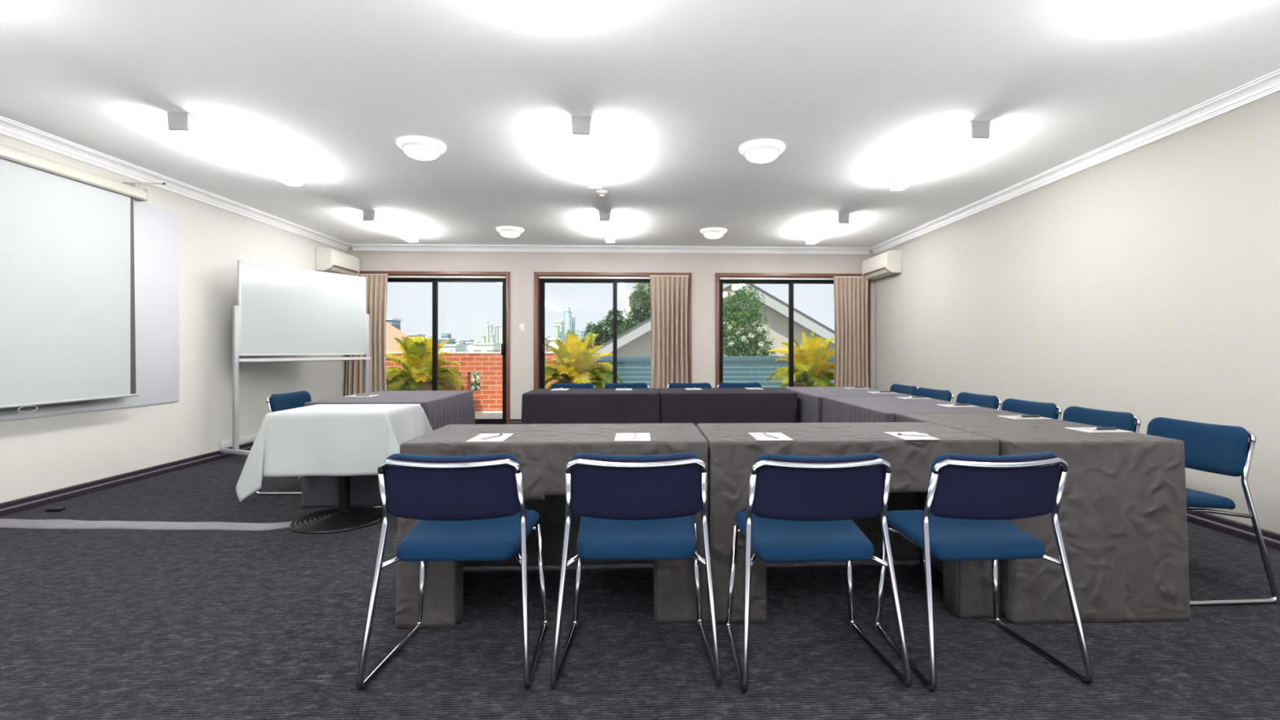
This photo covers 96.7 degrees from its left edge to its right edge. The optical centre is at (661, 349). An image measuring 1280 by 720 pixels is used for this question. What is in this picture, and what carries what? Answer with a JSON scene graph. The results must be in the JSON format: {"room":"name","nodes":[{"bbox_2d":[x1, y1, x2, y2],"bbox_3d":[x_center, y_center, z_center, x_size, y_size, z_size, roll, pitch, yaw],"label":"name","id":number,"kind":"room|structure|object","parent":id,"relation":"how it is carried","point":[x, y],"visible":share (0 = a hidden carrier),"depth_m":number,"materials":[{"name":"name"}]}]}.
{"room":"conference room","nodes":[
{"label":"conference room","id":0,"kind":"room"},
{"bbox_2d":[0,133,346,502],"bbox_3d":[-4.551,-0.205,4.552,0.220,2.630,7.870,0,0,-2],"label":"wall","id":1,"kind":"structure","parent":0,"point":[44,454],"depth_m":5.43,"materials":[{"name":"grey paint"}]},
{"bbox_2d":[0,200,179,421],"bbox_3d":[-4.397,-0.385,3.638,0.012,1.730,3.230,0,0,-2],"label":"whiteboard","id":2,"kind":"object","parent":1,"relation":"attached to","point":[156,230],"visible":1,"depth_m":4.96,"materials":[{"name":"grey paint"}]},
{"bbox_2d":[0,442,253,516],"bbox_3d":[-4.421,1.067,4.447,0.030,0.085,7.650,0,0,-2],"label":"baseboard","id":3,"kind":"structure","parent":1,"relation":"attached to","point":[14,506],"depth_m":4.50,"materials":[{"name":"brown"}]},
{"bbox_2d":[121,181,165,184],"bbox_3d":[-4.285,-1.373,4.703,0.314,0.022,0.020,0,0,-8],"label":"bracket arm","id":4,"kind":"object","parent":1,"relation":"attached to","point":[139,183],"visible":0.94,"depth_m":4.70,"materials":[{"name":"grey plastic"}]},
{"bbox_2d":[0,143,147,413],"bbox_3d":[-4.311,-0.470,3.625,0.172,1.791,2.197,0,0,-2],"label":"projection screen","id":5,"kind":"object","parent":4,"relation":"hanging from","point":[68,322],"visible":1,"depth_m":4.07,"materials":[{"name":"grey"}]},
{"bbox_2d":[0,115,351,250],"bbox_3d":[-4.386,-1.478,4.448,0.100,0.084,7.649,0,0,-2],"label":"trim","id":6,"kind":"structure","parent":1,"relation":"attached to","point":[8,127],"depth_m":4.81,"materials":[{"name":"grey paint"}]},
{"bbox_2d":[219,433,257,448],"bbox_3d":[-4.526,0.975,6.995,0.030,0.070,2.450,0,0,-2],"label":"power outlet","id":7,"kind":"structure","parent":1,"relation":"attached to","point":[224,444],"depth_m":6.04,"materials":[{"name":"white plastic"}]},
{"bbox_2d":[315,247,359,275],"bbox_3d":[-4.470,-1.190,7.863,0.212,0.300,0.760,0,0,-2],"label":"air conditioner","id":8,"kind":"object","parent":1,"relation":"attached to","point":[328,260],"visible":0.88,"depth_m":7.62,"materials":[{"name":"grey plastic"}]},
{"bbox_2d":[346,246,874,418],"bbox_3d":[-0.696,-0.205,8.539,7.810,2.630,0.220,0,0,-2],"label":"wall","id":9,"kind":"structure","parent":0,"point":[522,266],"depth_m":8.42,"materials":[{"name":"grey paint"}]},
{"bbox_2d":[359,271,510,424],"bbox_3d":[-3.392,-0.015,8.388,2.310,2.250,0.180,0,0,-2],"label":"door","id":10,"kind":"structure","parent":9,"relation":"in","point":[434,277],"depth_m":8.38,"materials":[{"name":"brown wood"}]},
{"bbox_2d":[345,273,387,395],"bbox_3d":[-4.251,0.001,8.203,0.584,2.178,0.111,0,0,-2],"label":"curtain","id":11,"kind":"object","parent":10,"relation":"hanging from","point":[376,285],"visible":0.54,"depth_m":8.20,"materials":[{"name":"beige fabric"}]},
{"bbox_2d":[509,418,521,423],"bbox_3d":[-0.691,1.067,8.414,7.810,0.085,0.030,0,0,-2],"label":"baseboard","id":12,"kind":"structure","parent":9,"relation":"attached to","point":[512,420],"depth_m":8.35,"materials":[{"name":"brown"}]},
{"bbox_2d":[349,243,871,253],"bbox_3d":[-0.684,-1.478,8.379,7.620,0.084,0.100,0,0,-2],"label":"trim","id":13,"kind":"structure","parent":9,"relation":"attached to","point":[355,246],"depth_m":8.38,"materials":[{"name":"grey paint"}]},
{"bbox_2d":[533,271,691,389],"bbox_3d":[-0.727,-0.015,8.497,2.325,2.250,0.180,0,0,-2],"label":"window frame","id":14,"kind":"structure","parent":9,"relation":"in","point":[615,278],"depth_m":8.46,"materials":[{"name":"brown wood"}]},
{"bbox_2d":[649,275,688,389],"bbox_3d":[0.107,0.001,8.377,0.573,2.178,0.115,0,0,-2],"label":"curtain","id":15,"kind":"object","parent":14,"relation":"hanging from","point":[668,293],"visible":0.7,"depth_m":8.37,"materials":[{"name":"beige fabric"}]},
{"bbox_2d":[715,272,870,387],"bbox_3d":[1.966,-0.015,8.608,2.345,2.250,0.180,0,0,-2],"label":"window frame","id":16,"kind":"structure","parent":9,"relation":"in","point":[721,278],"depth_m":8.56,"materials":[{"name":"brown wood"}]},
{"bbox_2d":[833,276,868,387],"bbox_3d":[2.821,0.001,8.490,0.528,2.178,0.103,0,0,-2],"label":"curtain","id":17,"kind":"object","parent":16,"relation":"hanging from","point":[851,293],"visible":0.83,"depth_m":8.49,"materials":[{"name":"beige fabric"}]},
{"bbox_2d":[0,0,1279,247],"bbox_3d":[-0.411,-1.695,1.609,8.250,0.350,14.090,0,0,-2],"label":"ceiling","id":18,"kind":"structure","parent":0,"point":[854,92],"depth_m":3.44,"materials":[{"name":"white paint"}]},
{"bbox_2d":[167,111,302,185],"bbox_3d":[-3.127,-1.464,4.265,0.128,0.111,1.250,0,0,-2],"label":"light","id":19,"kind":"object","parent":18,"relation":"attached to","point":[186,124],"visible":1,"depth_m":4.05,"materials":[{"name":"grey"}]},
{"bbox_2d":[362,210,418,242],"bbox_3d":[-3.239,-1.464,6.848,0.128,0.111,1.250,0,0,-2],"label":"light","id":20,"kind":"object","parent":18,"relation":"attached to","point":[373,217],"visible":1,"depth_m":6.65,"materials":[{"name":"white"}]},
{"bbox_2d":[395,135,446,160],"bbox_3d":[-1.779,-1.466,4.211,0.344,0.108,0.344,0,0,-2],"label":"dome ceiling light","id":21,"kind":"object","parent":18,"relation":"attached to","point":[416,147],"visible":1,"depth_m":4.12,"materials":[{"name":"white"}]},
{"bbox_2d":[496,226,524,237],"bbox_3d":[-1.916,-1.466,7.178,0.344,0.108,0.344,0,0,-2],"label":"dome ceiling light","id":22,"kind":"object","parent":18,"relation":"attached to","point":[505,231],"visible":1,"depth_m":7.08,"materials":[{"name":"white glass"}]},
{"bbox_2d":[571,116,603,187],"bbox_3d":[-0.553,-1.464,4.336,0.128,0.111,1.250,0,0,-2],"label":"light","id":23,"kind":"object","parent":18,"relation":"attached to","point":[583,131],"visible":1,"depth_m":4.03,"materials":[{"name":"white"}]},
{"bbox_2d":[595,190,608,197],"bbox_3d":[-0.577,-1.492,5.481,0.116,0.055,0.116,0,0,-2],"label":"smoke detector","id":24,"kind":"object","parent":18,"relation":"attached to","point":[602,193],"visible":1,"depth_m":5.45,"materials":[{"name":"grey plastic"}]},
{"bbox_2d":[599,210,615,242],"bbox_3d":[-0.654,-1.464,6.864,0.128,0.111,1.250,0,0,-2],"label":"light","id":25,"kind":"object","parent":18,"relation":"attached to","point":[605,216],"visible":1,"depth_m":6.52,"materials":[{"name":"white"}]},
{"bbox_2d":[700,226,727,239],"bbox_3d":[0.658,-1.466,7.253,0.344,0.108,0.344,0,0,-2],"label":"dome ceiling light","id":26,"kind":"object","parent":18,"relation":"attached to","point":[714,233],"visible":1,"depth_m":7.15,"materials":[{"name":"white glass"}]},
{"bbox_2d":[738,138,785,163],"bbox_3d":[0.750,-1.466,4.274,0.344,0.108,0.344,0,0,-2],"label":"dome ceiling light","id":27,"kind":"object","parent":18,"relation":"attached to","point":[760,150],"visible":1,"depth_m":4.18,"materials":[{"name":"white glass"}]},
{"bbox_2d":[805,213,849,244],"bbox_3d":[2.010,-1.464,6.983,0.128,0.111,1.250,0,0,-2],"label":"light","id":28,"kind":"object","parent":18,"relation":"attached to","point":[839,220],"visible":1,"depth_m":6.78,"materials":[{"name":"white"}]},
{"bbox_2d":[888,120,990,190],"bbox_3d":[2.096,-1.464,4.405,0.128,0.111,1.250,0,0,-2],"label":"light","id":29,"kind":"object","parent":18,"relation":"attached to","point":[974,132],"visible":1,"depth_m":4.18,"materials":[{"name":"white"}]},
{"bbox_2d":[0,454,1279,719],"bbox_3d":[-0.411,1.210,1.609,8.250,0.200,14.090,0,0,-2],"label":"floor","id":30,"kind":"structure","parent":0,"point":[95,624],"depth_m":2.13,"materials":[{"name":"carpet"}]},
{"bbox_2d":[44,506,65,511],"bbox_3d":[-4.169,1.100,3.907,0.090,0.020,0.050,0,0,-2],"label":"socket","id":31,"kind":"object","parent":30,"relation":"on","point":[52,508],"visible":1,"depth_m":3.89,"materials":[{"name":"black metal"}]},
{"bbox_2d":[0,519,296,530],"bbox_3d":[-3.291,1.101,3.611,2.200,0.017,0.323,0,0,-2],"label":"cover","id":32,"kind":"object","parent":30,"relation":"on","point":[9,523],"visible":0.91,"depth_m":3.55,"materials":[{"name":"plastic"}]},
{"bbox_2d":[255,391,311,494],"bbox_3d":[-2.850,0.730,4.595,0.481,0.762,0.559,0,0,2],"label":"chair","id":33,"kind":"object","parent":30,"relation":"on","point":[280,402],"visible":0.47,"depth_m":4.51,"materials":[{"name":"blue fabric"}]},
{"bbox_2d":[219,260,370,457],"bbox_3d":[-3.981,0.106,6.402,0.524,2.008,1.564,0,0,22],"label":"whiteboard","id":34,"kind":"object","parent":30,"relation":"on","point":[279,310],"visible":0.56,"depth_m":6.26,"materials":[{"name":"plastic"}]},
{"bbox_2d":[239,356,370,362],"bbox_3d":[-3.945,0.115,6.388,0.118,0.040,1.475,0,0,22],"label":"tray","id":35,"kind":"object","parent":34,"relation":"on","point":[366,359],"depth_m":6.27,"materials":[{"name":"white metal"}]},
{"bbox_2d":[288,475,382,534],"bbox_3d":[-2.013,0.746,3.666,0.702,0.728,0.602,0,0,-3],"label":"pedestal table","id":36,"kind":"object","parent":30,"relation":"on","point":[345,517],"visible":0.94,"depth_m":3.62,"materials":[{"name":"metal"}]},
{"bbox_2d":[235,404,432,502],"bbox_3d":[-1.995,0.633,3.630,1.023,0.516,0.608,0,0,-3],"label":"tablecloth","id":37,"kind":"object","parent":36,"relation":"on","point":[317,439],"visible":0.84,"depth_m":3.35,"materials":[{"name":"fabric"}]},
{"bbox_2d":[355,453,548,690],"bbox_3d":[-0.711,0.730,2.068,0.559,0.762,0.481,0,0,-1],"label":"chair","id":38,"kind":"object","parent":30,"relation":"on","point":[467,508],"visible":1,"depth_m":1.91,"materials":[{"name":"blue fabric"}]},
{"bbox_2d":[549,382,595,388],"bbox_3d":[-0.921,0.730,5.716,0.559,0.762,0.481,0,0,-2],"label":"chair","id":39,"kind":"object","parent":30,"relation":"on","point":[556,385],"visible":0.23,"depth_m":5.87,"materials":[{"name":"blue fabric"}]},
{"bbox_2d":[603,382,648,388],"bbox_3d":[-0.366,0.730,5.739,0.559,0.762,0.481,0,0,-2],"label":"chair","id":40,"kind":"object","parent":30,"relation":"on","point":[609,385],"visible":0.22,"depth_m":5.89,"materials":[{"name":"blue fabric"}]},
{"bbox_2d":[549,452,721,689],"bbox_3d":[-0.091,0.730,2.078,0.559,0.762,0.481,0,0,-2],"label":"chair","id":41,"kind":"object","parent":30,"relation":"on","point":[628,507],"visible":1,"depth_m":1.91,"materials":[{"name":"blue fabric"}]},
{"bbox_2d":[666,382,711,387],"bbox_3d":[0.296,0.730,5.766,0.559,0.762,0.481,0,0,-2],"label":"chair","id":42,"kind":"object","parent":30,"relation":"on","point":[672,384],"visible":0.15,"depth_m":5.92,"materials":[{"name":"blue fabric"}]},
{"bbox_2d":[716,382,761,387],"bbox_3d":[0.819,0.730,5.787,0.559,0.762,0.481,0,0,-2],"label":"chair","id":43,"kind":"object","parent":30,"relation":"on","point":[722,384],"visible":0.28,"depth_m":5.94,"materials":[{"name":"blue fabric"}]},
{"bbox_2d":[724,453,912,693],"bbox_3d":[0.522,0.730,2.064,0.559,0.762,0.481,0,0,-3],"label":"chair","id":44,"kind":"object","parent":30,"relation":"on","point":[800,508],"visible":1,"depth_m":1.90,"materials":[{"name":"blue fabric"}]},
{"bbox_2d":[889,383,918,395],"bbox_3d":[2.213,0.730,5.553,0.481,0.762,0.559,0,0,-6],"label":"chair","id":45,"kind":"object","parent":30,"relation":"on","point":[906,389],"visible":0.2,"depth_m":5.58,"materials":[{"name":"blue fabric"}]},
{"bbox_2d":[919,492,924,570],"bbox_3d":[0.789,0.746,2.627,1.183,0.729,0.561,0,0,-2],"label":"folding table","id":46,"kind":"object","parent":30,"relation":"on","point":[922,495],"visible":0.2,"depth_m":2.86,"materials":[{"name":"laminate"}]},
{"bbox_2d":[696,422,1000,622],"bbox_3d":[0.789,0.741,2.625,1.226,0.731,0.625,0,0,-2],"label":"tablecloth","id":47,"kind":"object","parent":46,"relation":"on","point":[733,452],"visible":0.38,"depth_m":2.35,"materials":[{"name":"fabric"}]},
{"bbox_2d":[748,432,793,440],"bbox_3d":[0.461,0.372,2.426,0.148,0.004,0.204,0,0,-2],"label":"notepad","id":48,"kind":"object","parent":47,"relation":"on","point":[757,436],"visible":0.82,"depth_m":2.40,"materials":[{"name":"white paper"}]},
{"bbox_2d":[884,431,940,439],"bbox_3d":[1.071,0.372,2.446,0.148,0.004,0.204,0,0,-2],"label":"notepad","id":49,"kind":"object","parent":47,"relation":"on","point":[892,433],"visible":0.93,"depth_m":2.40,"materials":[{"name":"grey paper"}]},
{"bbox_2d":[897,432,928,435],"bbox_3d":[1.075,0.365,2.437,0.122,0.010,0.010,0,0,19],"label":"ballpoint pen","id":50,"kind":"object","parent":49,"relation":"on","point":[898,433],"visible":1,"depth_m":2.43,"materials":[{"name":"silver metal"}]},
{"bbox_2d":[914,387,954,401],"bbox_3d":[2.233,0.730,4.979,0.481,0.762,0.559,0,0,-11],"label":"chair","id":51,"kind":"object","parent":30,"relation":"on","point":[945,395],"visible":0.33,"depth_m":4.98,"materials":[{"name":"blue fabric"}]},
{"bbox_2d":[955,391,1001,409],"bbox_3d":[2.314,0.730,4.434,0.481,0.762,0.559,0,0,-7],"label":"chair","id":52,"kind":"object","parent":30,"relation":"on","point":[980,400],"visible":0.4,"depth_m":4.42,"materials":[{"name":"blue fabric"}]},
{"bbox_2d":[873,452,1093,692],"bbox_3d":[1.121,0.730,2.078,0.559,0.762,0.481,0,0,-5],"label":"chair","id":53,"kind":"object","parent":30,"relation":"on","point":[971,500],"visible":0.98,"depth_m":1.92,"materials":[{"name":"blue fabric"}]},
{"bbox_2d":[1000,398,1062,419],"bbox_3d":[2.335,0.730,3.828,0.481,0.762,0.559,0,0,-9],"label":"chair","id":54,"kind":"object","parent":30,"relation":"on","point":[1046,410],"visible":0.32,"depth_m":3.83,"materials":[{"name":"blue fabric"}]},
{"bbox_2d":[1062,406,1141,432],"bbox_3d":[2.382,0.730,3.285,0.481,0.762,0.559,0,0,-7],"label":"chair","id":55,"kind":"object","parent":30,"relation":"on","point":[1127,421],"visible":0.28,"depth_m":3.28,"materials":[{"name":"blue fabric"}]},
{"bbox_2d":[1146,417,1278,606],"bbox_3d":[2.419,0.730,2.724,0.481,0.762,0.559,0,0,-6],"label":"chair","id":56,"kind":"object","parent":30,"relation":"on","point":[1224,450],"visible":0.5,"depth_m":2.56,"materials":[{"name":"blue fabric"}]},
{"bbox_3d":[-0.441,0.746,2.586,1.216,0.729,0.563,0,0,-2],"label":"folding table","id":57,"kind":"object","parent":30,"relation":"on","visible":0},
{"bbox_2d":[395,422,709,628],"bbox_3d":[-0.450,0.741,2.583,1.267,0.731,0.621,0,0,-2],"label":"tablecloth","id":58,"kind":"object","parent":57,"relation":"on","point":[543,452],"visible":0.51,"depth_m":2.31,"materials":[{"name":"fabric"}]},
{"bbox_2d":[466,433,514,442],"bbox_3d":[-0.721,0.372,2.398,0.148,0.004,0.204,0,0,-2],"label":"notepad","id":59,"kind":"object","parent":58,"relation":"on","point":[503,437],"visible":0.93,"depth_m":2.36,"materials":[{"name":"white paper"}]},
{"bbox_2d":[613,432,650,441],"bbox_3d":[-0.124,0.372,2.412,0.148,0.004,0.204,0,0,-2],"label":"notepad","id":60,"kind":"object","parent":58,"relation":"on","point":[639,437],"visible":0.93,"depth_m":2.38,"materials":[{"name":"white paper"}]},
{"bbox_3d":[1.764,0.746,2.842,0.718,0.729,1.011,0,0,-2],"label":"folding table","id":61,"kind":"object","parent":30,"relation":"on","visible":0},
{"bbox_2d":[896,413,1190,623],"bbox_3d":[1.770,0.741,2.836,0.774,0.731,1.063,0,0,-2],"label":"tablecloth","id":62,"kind":"object","parent":61,"relation":"on","point":[1122,511],"visible":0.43,"depth_m":2.32,"materials":[{"name":"fabric"}]},
{"bbox_2d":[997,415,1052,419],"bbox_3d":[1.984,0.372,3.114,0.204,0.004,0.148,0,0,-2],"label":"notepad","id":63,"kind":"object","parent":62,"relation":"on","point":[1014,417],"visible":0.93,"depth_m":3.07,"materials":[{"name":"grey paper"}]},
{"bbox_2d":[1017,414,1040,417],"bbox_3d":[1.999,0.364,3.095,0.122,0.012,0.013,0,0,2],"label":"ballpoint pen","id":64,"kind":"object","parent":63,"relation":"on","point":[1020,415],"visible":1,"depth_m":3.09,"materials":[{"name":"black"}]},
{"bbox_2d":[1065,426,1133,432],"bbox_3d":[2.019,0.372,2.630,0.204,0.004,0.148,0,0,-2],"label":"notepad","id":65,"kind":"object","parent":62,"relation":"on","point":[1088,429],"visible":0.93,"depth_m":2.60,"materials":[{"name":"grey paper"}]},
{"bbox_2d":[1091,426,1117,430],"bbox_3d":[2.034,0.364,2.611,0.122,0.012,0.013,0,0,-4],"label":"ballpoint pen","id":66,"kind":"object","parent":65,"relation":"on","point":[1095,428],"visible":1,"depth_m":2.61,"materials":[{"name":"black"}]},
{"bbox_3d":[1.692,0.746,3.946,0.771,0.729,1.139,0,0,-2],"label":"folding table","id":67,"kind":"object","parent":30,"relation":"on","visible":0},
{"bbox_2d":[822,396,1015,422],"bbox_3d":[1.684,0.741,3.944,0.854,0.731,1.180,0,0,-2],"label":"tablecloth","id":68,"kind":"object","parent":67,"relation":"on","point":[835,409],"visible":0.16,"depth_m":3.84,"materials":[{"name":"fabric"}]},
{"bbox_2d":[897,396,932,399],"bbox_3d":[1.933,0.372,4.353,0.204,0.004,0.148,0,0,-2],"label":"notepad","id":69,"kind":"object","parent":68,"relation":"on","point":[904,397],"visible":0.89,"depth_m":4.34,"materials":[{"name":"grey paper"}]},
{"bbox_2d":[937,404,979,407],"bbox_3d":[1.957,0.372,3.763,0.204,0.004,0.148,0,0,-2],"label":"notepad","id":70,"kind":"object","parent":68,"relation":"on","point":[944,405],"visible":0.93,"depth_m":3.71,"materials":[{"name":"grey paper"}]},
{"bbox_3d":[1.624,0.746,5.122,0.801,0.729,1.154,0,0,-2],"label":"folding table","id":71,"kind":"object","parent":30,"relation":"on","visible":0},
{"bbox_2d":[781,386,913,422],"bbox_3d":[1.627,0.741,5.129,0.861,0.731,1.212,0,0,-2],"label":"tablecloth","id":72,"kind":"object","parent":71,"relation":"on","point":[810,399],"visible":0.19,"depth_m":4.83,"materials":[{"name":"fabric"}]},
{"bbox_3d":[-0.614,0.746,5.142,1.141,0.729,0.611,0,0,-2],"label":"folding table","id":73,"kind":"object","parent":30,"relation":"on","visible":0},
{"bbox_2d":[520,388,659,423],"bbox_3d":[-0.626,0.741,5.140,1.209,0.731,0.688,0,0,-2],"label":"tablecloth","id":74,"kind":"object","parent":73,"relation":"on","point":[539,406],"visible":0.47,"depth_m":4.82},
{"bbox_3d":[0.566,0.746,5.208,1.161,0.729,0.616,0,0,-2],"label":"folding table","id":75,"kind":"object","parent":30,"relation":"on","visible":0},
{"bbox_2d":[657,387,797,426],"bbox_3d":[0.566,0.741,5.209,1.205,0.731,0.699,0,0,-2],"label":"tablecloth","id":76,"kind":"object","parent":75,"relation":"on","point":[677,405],"visible":0.41,"depth_m":4.89,"materials":[{"name":"fabric"}]},
{"bbox_3d":[-2.122,0.746,4.592,0.823,0.729,1.126,0,0,-2],"label":"folding table","id":77,"kind":"object","parent":30,"relation":"on","visible":0},
{"bbox_2d":[302,390,475,506],"bbox_3d":[-2.110,0.741,4.594,0.920,0.731,1.186,0,0,-2],"label":"tablecloth","id":78,"kind":"object","parent":77,"relation":"on","point":[441,408],"visible":0.29,"depth_m":4.05,"materials":[{"name":"fabric"}]},
{"bbox_2d":[874,90,1279,533],"bbox_3d":[3.473,-0.205,4.881,0.220,2.630,7.870,0,0,-2],"label":"wall","id":79,"kind":"structure","parent":0,"point":[1144,282],"depth_m":4.16,"materials":[{"name":"grey paint"}]},
{"bbox_2d":[862,250,901,279],"bbox_3d":[3.124,-1.190,8.125,0.212,0.300,0.860,0,0,-2],"label":"air conditioner","id":80,"kind":"object","parent":79,"relation":"attached to","point":[887,264],"visible":1,"depth_m":7.87,"materials":[{"name":"grey plastic"}]},
{"bbox_2d":[870,68,1279,253],"bbox_3d":[3.322,-1.478,4.765,0.090,0.084,7.649,0,0,-2],"label":"trim","id":81,"kind":"structure","parent":79,"relation":"attached to","point":[1268,84],"depth_m":4.15,"materials":[{"name":"grey paint"}]},
{"bbox_2d":[1186,506,1279,551],"bbox_3d":[3.352,1.067,4.766,0.030,0.085,7.650,0,0,-2],"label":"baseboard","id":82,"kind":"structure","parent":79,"relation":"attached to","point":[1237,529],"depth_m":3.39,"materials":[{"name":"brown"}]},
{"label":"outside","id":83,"kind":"structure","parent":0,"visible":0},
{"bbox_2d":[475,411,502,418],"bbox_3d":[-1.179,1.255,10.445,16.500,0.210,3.630,0,0,-2],"label":"terrace","id":84,"kind":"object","parent":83,"point":[478,415],"depth_m":9.94,"materials":[{"name":"concrete"}]},
{"bbox_2d":[386,336,465,391],"bbox_3d":[-4.211,0.459,9.781,1.510,1.382,1.436,0,0,-35],"label":"potted palm","id":85,"kind":"object","parent":84,"relation":"on","point":[417,352],"visible":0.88,"depth_m":9.55,"materials":[{"name":"plant"}]},
{"bbox_2d":[404,381,432,391],"bbox_3d":[-4.165,0.860,9.787,0.544,0.580,0.544,0,0,-2],"label":"pot","id":86,"kind":"object","parent":85,"relation":"attached to","point":[428,386],"depth_m":9.59,"materials":[{"name":"brown ceramic"}]},
{"bbox_2d":[386,351,559,411],"bbox_3d":[-4.487,0.599,10.640,5.105,1.102,0.246,0,0,-2],"label":"brick wall","id":87,"kind":"structure","parent":84,"relation":"on","point":[489,364],"depth_m":10.57,"materials":[{"name":"brick"}]},
{"bbox_2d":[471,372,479,389],"bbox_3d":[-3.861,0.681,12.266,1.063,0.938,0.734,0,0,-2],"label":"shrub","id":88,"kind":"object","parent":84,"relation":"on","point":[473,373],"visible":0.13,"depth_m":12.19,"materials":[{"name":"green plant"}]},
{"bbox_2d":[545,329,623,388],"bbox_3d":[-1.446,0.400,9.925,1.596,1.501,1.584,0,0,-11],"label":"potted palm","id":89,"kind":"object","parent":84,"relation":"on","point":[573,356],"visible":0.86,"depth_m":9.72,"materials":[{"name":"plant"}]},
{"bbox_2d":[586,355,834,388],"bbox_3d":[1.725,0.646,11.613,6.870,1.008,0.125,0,0,-2],"label":"fence","id":90,"kind":"object","parent":84,"relation":"on","point":[745,369],"visible":0.11,"depth_m":11.56,"materials":[{"name":"teal paint"}]},
{"bbox_2d":[765,331,834,386],"bbox_3d":[2.572,0.413,10.075,1.576,1.474,1.586,0,0,-41],"label":"potted palm","id":91,"kind":"object","parent":84,"relation":"on","point":[810,363],"visible":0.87,"depth_m":9.81,"materials":[{"name":"plant"}]},
{"bbox_2d":[793,380,819,386],"bbox_3d":[2.610,0.860,10.065,0.544,0.580,0.544,0,0,-2],"label":"pot","id":92,"kind":"object","parent":91,"relation":"on","point":[797,383],"depth_m":9.94,"materials":[{"name":"brown ceramic"}]},
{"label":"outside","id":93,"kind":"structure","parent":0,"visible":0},
{"bbox_2d":[471,372,479,389],"bbox_3d":[-14.601,7.610,355.850,520.000,1.000,687.700,0,0,-2],"label":"ground","id":94,"kind":"structure","parent":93,"point":[477,375],"depth_m":147.54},
{"bbox_2d":[386,318,401,330],"bbox_3d":[-76.707,-0.744,159.847,4.519,15.708,6.314,0,0,-2],"label":"office building","id":95,"kind":"structure","parent":94,"relation":"on","point":[395,322],"depth_m":159.29,"materials":[{"name":"white"}]},
{"bbox_2d":[386,321,479,382],"bbox_3d":[-11.983,2.960,22.522,7.900,8.600,6.012,0,0,-2],"label":"building","id":96,"kind":"structure","parent":94,"relation":"on","point":[392,331],"depth_m":23.89,"materials":[{"name":"tile"}]},
{"bbox_2d":[437,333,456,343],"bbox_3d":[-91.388,0.226,240.961,5.511,13.768,9.610,0,0,-2],"label":"office building","id":97,"kind":"structure","parent":94,"relation":"on","point":[444,336],"depth_m":238.26,"materials":[{"name":"white"}]},
{"bbox_2d":[437,343,466,351],"bbox_3d":[-56.340,2.872,152.318,5.365,8.476,9.600,0,0,-2],"label":"office building","id":98,"kind":"structure","parent":94,"relation":"on","point":[447,347],"depth_m":147.90,"materials":[{"name":"white"}]},
{"bbox_2d":[465,342,481,351],"bbox_3d":[-66.377,2.263,200.695,3.717,9.693,7.095,0,0,-2],"label":"office building","id":99,"kind":"structure","parent":94,"relation":"on","point":[470,346],"depth_m":197.43,"materials":[{"name":"white"}]},
{"bbox_2d":[473,342,501,351],"bbox_3d":[-55.868,2.575,182.363,6.349,9.070,9.600,0,0,-2],"label":"office building","id":100,"kind":"structure","parent":94,"relation":"on","point":[478,347],"depth_m":177.88,"materials":[{"name":"white"}]},
{"bbox_2d":[485,322,489,342],"bbox_3d":[-103.447,-4.392,337.355,1.807,23.004,3.226,0,0,-2],"label":"office building","id":101,"kind":"structure","parent":94,"relation":"on","point":[486,326],"depth_m":336.08,"materials":[{"name":"white"}]},
{"bbox_2d":[546,337,564,362],"bbox_3d":[-28.552,2.083,152.958,3.181,10.055,8.600,0,0,-2],"label":"office building","id":102,"kind":"structure","parent":94,"relation":"on","point":[551,340],"depth_m":148.95,"materials":[{"name":"white"}]},
{"bbox_2d":[553,324,559,337],"bbox_3d":[-59.477,-3.216,321.597,2.665,20.651,8.129,0,0,-2],"label":"office building","id":103,"kind":"structure","parent":94,"relation":"on","point":[556,326],"depth_m":317.88,"materials":[{"name":"white"}]},
{"bbox_2d":[554,320,564,343],"bbox_3d":[-60.254,-4.981,334.811,4.387,24.182,14.600,0,0,-2],"label":"office building","id":104,"kind":"structure","parent":94,"relation":"on","point":[560,322],"depth_m":329.54,"materials":[{"name":"white"}]},
{"bbox_2d":[563,306,572,344],"bbox_3d":[-60.369,-9.901,364.231,3.702,34.022,13.400,0,0,-2],"label":"office building","id":105,"kind":"structure","parent":94,"relation":"on","point":[566,311],"depth_m":357.84,"materials":[{"name":"white"}]},
{"bbox_2d":[580,308,628,349],"bbox_3d":[-2.746,2.503,29.410,3.252,9.223,1.770,0,0,0],"label":"tree","id":106,"kind":"object","parent":94,"relation":"on","point":[604,335],"visible":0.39,"depth_m":29.09,"materials":[{"name":"green plant"}]},
{"bbox_2d":[612,289,650,338],"bbox_3d":[-1.037,2.142,26.973,2.856,9.944,1.946,0,0,-2],"label":"tree","id":107,"kind":"object","parent":94,"relation":"on","point":[642,311],"visible":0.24,"depth_m":26.73,"materials":[{"name":"green plant"}]},
{"bbox_2d":[621,283,650,329],"bbox_3d":[0.029,1.376,32.546,5.347,11.477,2.830,0,0,2],"label":"tree","id":108,"kind":"object","parent":94,"relation":"on","point":[642,287],"visible":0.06,"depth_m":32.20,"materials":[{"name":"green plant"}]},
{"bbox_2d":[560,284,834,381],"bbox_3d":[1.761,2.460,20.760,12.200,9.300,9.460,0,0,-2],"label":"gabled house","id":109,"kind":"structure","parent":94,"relation":"on","point":[636,341],"depth_m":16.33,"materials":[{"name":"grey paint"}]},
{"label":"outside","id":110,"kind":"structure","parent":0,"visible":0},
{"bbox_2d":[723,284,777,362],"bbox_3d":[1.791,-0.207,13.208,2.108,2.735,1.523,0,0,-17],"label":"flowering bush","id":111,"kind":"object","parent":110,"point":[744,344],"visible":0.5,"depth_m":13.08,"materials":[{"name":"green plant"}]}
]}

